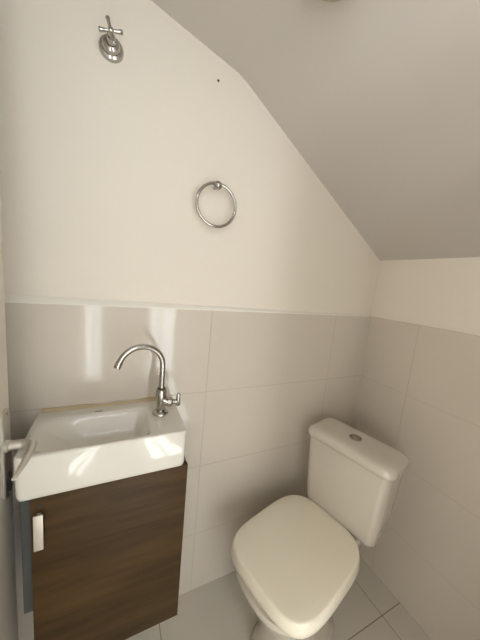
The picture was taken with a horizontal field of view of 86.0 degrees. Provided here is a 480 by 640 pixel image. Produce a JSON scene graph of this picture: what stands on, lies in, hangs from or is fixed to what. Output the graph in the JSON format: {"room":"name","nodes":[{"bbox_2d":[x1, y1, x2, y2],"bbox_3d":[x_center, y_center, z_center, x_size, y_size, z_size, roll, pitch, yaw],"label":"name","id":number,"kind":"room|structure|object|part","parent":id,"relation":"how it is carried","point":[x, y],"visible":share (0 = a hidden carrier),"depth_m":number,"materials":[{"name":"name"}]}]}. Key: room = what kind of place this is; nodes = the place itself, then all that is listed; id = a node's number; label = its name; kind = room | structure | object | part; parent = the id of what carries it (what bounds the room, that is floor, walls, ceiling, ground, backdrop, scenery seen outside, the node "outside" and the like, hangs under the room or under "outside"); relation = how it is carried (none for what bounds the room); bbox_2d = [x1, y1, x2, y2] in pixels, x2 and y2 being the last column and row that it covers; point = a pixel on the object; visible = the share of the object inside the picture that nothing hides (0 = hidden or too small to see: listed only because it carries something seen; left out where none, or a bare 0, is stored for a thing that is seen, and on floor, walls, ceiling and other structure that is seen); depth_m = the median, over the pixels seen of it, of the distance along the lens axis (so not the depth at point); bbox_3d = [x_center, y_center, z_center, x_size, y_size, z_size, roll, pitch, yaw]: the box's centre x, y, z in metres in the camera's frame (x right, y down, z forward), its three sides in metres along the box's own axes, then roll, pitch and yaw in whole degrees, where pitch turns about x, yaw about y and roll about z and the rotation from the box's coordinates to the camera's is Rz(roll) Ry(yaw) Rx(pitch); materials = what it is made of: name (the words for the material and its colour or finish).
{"room":"bathroom","nodes":[
{"label":"bathroom","id":0,"kind":"room"},
{"bbox_2d":[0,0,379,639],"bbox_3d":[-0.059,0.043,1.011,1.750,2.160,0.150,1,9,-26],"label":"wall","id":1,"kind":"structure","parent":0,"point":[104,164],"depth_m":0.80,"materials":[{"name":"beige paint"}]},
{"bbox_2d":[20,456,187,639],"bbox_3d":[-0.381,0.645,0.766,0.379,0.525,0.216,1,9,-26],"label":"vanity cabinet","id":2,"kind":"object","parent":1,"relation":"attached to","point":[102,561],"visible":0.89,"depth_m":0.67,"materials":[{"name":"brown wood"}]},
{"bbox_3d":[-0.537,0.540,0.689,0.026,0.325,0.184,1,9,-26],"label":"panel","id":3,"kind":"part","parent":2,"relation":"part of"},
{"bbox_3d":[-0.457,0.479,0.586,0.018,0.090,0.016,1,9,-26],"label":"handle","id":4,"kind":"part","parent":2,"relation":"part of","materials":[{"name":"metal"}]},
{"bbox_2d":[13,397,186,501],"bbox_3d":[-0.360,0.328,0.722,0.376,0.117,0.206,1,9,-26],"label":"washbasin","id":5,"kind":"object","parent":2,"relation":"in","point":[83,445],"visible":0.94,"depth_m":0.67,"materials":[{"name":"white ceramic"}]},
{"bbox_2d":[113,344,180,416],"bbox_3d":[-0.265,0.174,0.748,0.188,0.220,0.047,1,10,-30],"label":"faucet","id":6,"kind":"object","parent":5,"relation":"on","point":[162,400],"visible":1,"depth_m":0.76,"materials":[{"name":"silver metal"}]},
{"bbox_3d":[-0.277,0.140,0.728,0.134,0.150,0.016,-1,10,-35],"label":"spout","id":7,"kind":"part","parent":6,"relation":"part of","materials":[{"name":"silver metal"}]},
{"bbox_3d":[-0.207,0.249,0.785,0.030,0.028,0.028,4,9,-12],"label":"valve stem","id":8,"kind":"part","parent":6,"relation":"part of","materials":[{"name":"silver metal"}]},
{"bbox_3d":[-0.189,0.242,0.787,0.015,0.039,0.015,1,9,-26],"label":"valve lever","id":9,"kind":"part","parent":6,"relation":"part of","materials":[{"name":"silver metal"}]},
{"bbox_2d":[98,15,123,62],"bbox_3d":[-0.317,-0.689,0.633,0.058,0.058,0.066,1,9,-26],"label":"shower valve","id":10,"kind":"object","parent":1,"relation":"attached to","point":[110,48],"visible":1,"depth_m":0.64,"materials":[{"name":"silver metal"}]},
{"bbox_3d":[-0.306,-0.685,0.610,0.053,0.053,0.010,1,9,-26],"label":"cross handle","id":11,"kind":"part","parent":10,"relation":"part of","materials":[{"name":"silver metal"}]},
{"bbox_3d":[-0.309,-0.686,0.616,0.013,0.013,0.028,1,9,-26],"label":"stem","id":12,"kind":"part","parent":10,"relation":"part of","materials":[{"name":"silver metal"}]},
{"bbox_2d":[4,294,370,316],"bbox_3d":[-0.019,-0.042,0.933,1.450,0.022,0.010,1,9,-26],"label":"trim","id":13,"kind":"structure","parent":1,"relation":"attached to","point":[9,298],"depth_m":0.78,"materials":[{"name":"white tile"}]},
{"bbox_2d":[195,181,236,227],"bbox_3d":[-0.077,-0.366,0.822,0.138,0.141,0.044,1,9,-26],"label":"towel ring","id":14,"kind":"object","parent":1,"relation":"attached to","point":[218,185],"visible":1,"depth_m":0.80,"materials":[{"name":"silver metal"}]},
{"bbox_2d":[125,556,431,639],"bbox_3d":[0.501,1.382,0.075,3.400,0.100,2.750,1,9,-26],"label":"floor","id":15,"kind":"structure","parent":0,"point":[217,609],"depth_m":1.01,"materials":[{"name":"white tile"}]},
{"bbox_2d":[231,417,408,639],"bbox_3d":[0.248,0.807,0.907,0.559,0.743,0.354,-2,11,-40],"label":"toilet","id":16,"kind":"object","parent":15,"relation":"on","point":[296,561],"visible":1,"depth_m":0.86,"materials":[{"name":"white ceramic"}]},
{"bbox_3d":[0.191,0.762,0.864,0.401,0.039,0.329,-2,11,-40],"label":"lid","id":17,"kind":"part","parent":16,"relation":"part of","materials":[{"name":"beige plastic"}]},
{"bbox_3d":[0.185,0.981,0.906,0.454,0.388,0.316,-2,11,-40],"label":"bowl","id":18,"kind":"part","parent":16,"relation":"part of","materials":[{"name":"white ceramic"}]},
{"bbox_3d":[0.423,0.619,0.998,0.165,0.291,0.310,-2,11,-40],"label":"tank","id":19,"kind":"part","parent":16,"relation":"part of","materials":[{"name":"white ceramic"}]},
{"bbox_3d":[0.434,0.462,0.970,0.178,0.039,0.328,-2,11,-40],"label":"tank lid","id":20,"kind":"part","parent":16,"relation":"part of","materials":[{"name":"white ceramic"}]},
{"bbox_2d":[151,0,479,260],"bbox_3d":[0.230,-0.575,0.443,1.750,0.724,0.908,1,9,-26],"label":"ceiling","id":21,"kind":"structure","parent":0,"point":[380,99],"depth_m":0.68,"materials":[{"name":"white paint"}]},
{"bbox_2d":[352,257,479,639],"bbox_3d":[0.882,0.436,0.884,0.150,1.600,1.028,1,9,-26],"label":"wall","id":22,"kind":"structure","parent":0,"point":[418,395],"depth_m":1.00,"materials":[{"name":"white tile"}]},
{"bbox_3d":[0.385,0.221,0.093,1.458,2.160,0.120,1,9,-26],"label":"wall","id":23,"kind":"structure","parent":0,"visible":0},
{"bbox_2d":[0,195,36,639],"bbox_3d":[-0.356,0.284,0.261,0.103,1.832,0.749,1,9,-26],"label":"door","id":24,"kind":"structure","parent":23,"relation":"in","point":[8,600],"depth_m":0.57,"materials":[{"name":"white paint"}]},
{"bbox_3d":[-0.520,0.298,0.574,0.005,0.214,0.042,1,9,-26],"label":"handle plate","id":25,"kind":"part","parent":24,"relation":"part of","materials":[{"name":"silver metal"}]},
{"bbox_3d":[-0.459,0.284,0.521,0.061,0.026,0.135,1,9,-26],"label":"lever","id":26,"kind":"part","parent":24,"relation":"part of","materials":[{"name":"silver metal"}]}
]}

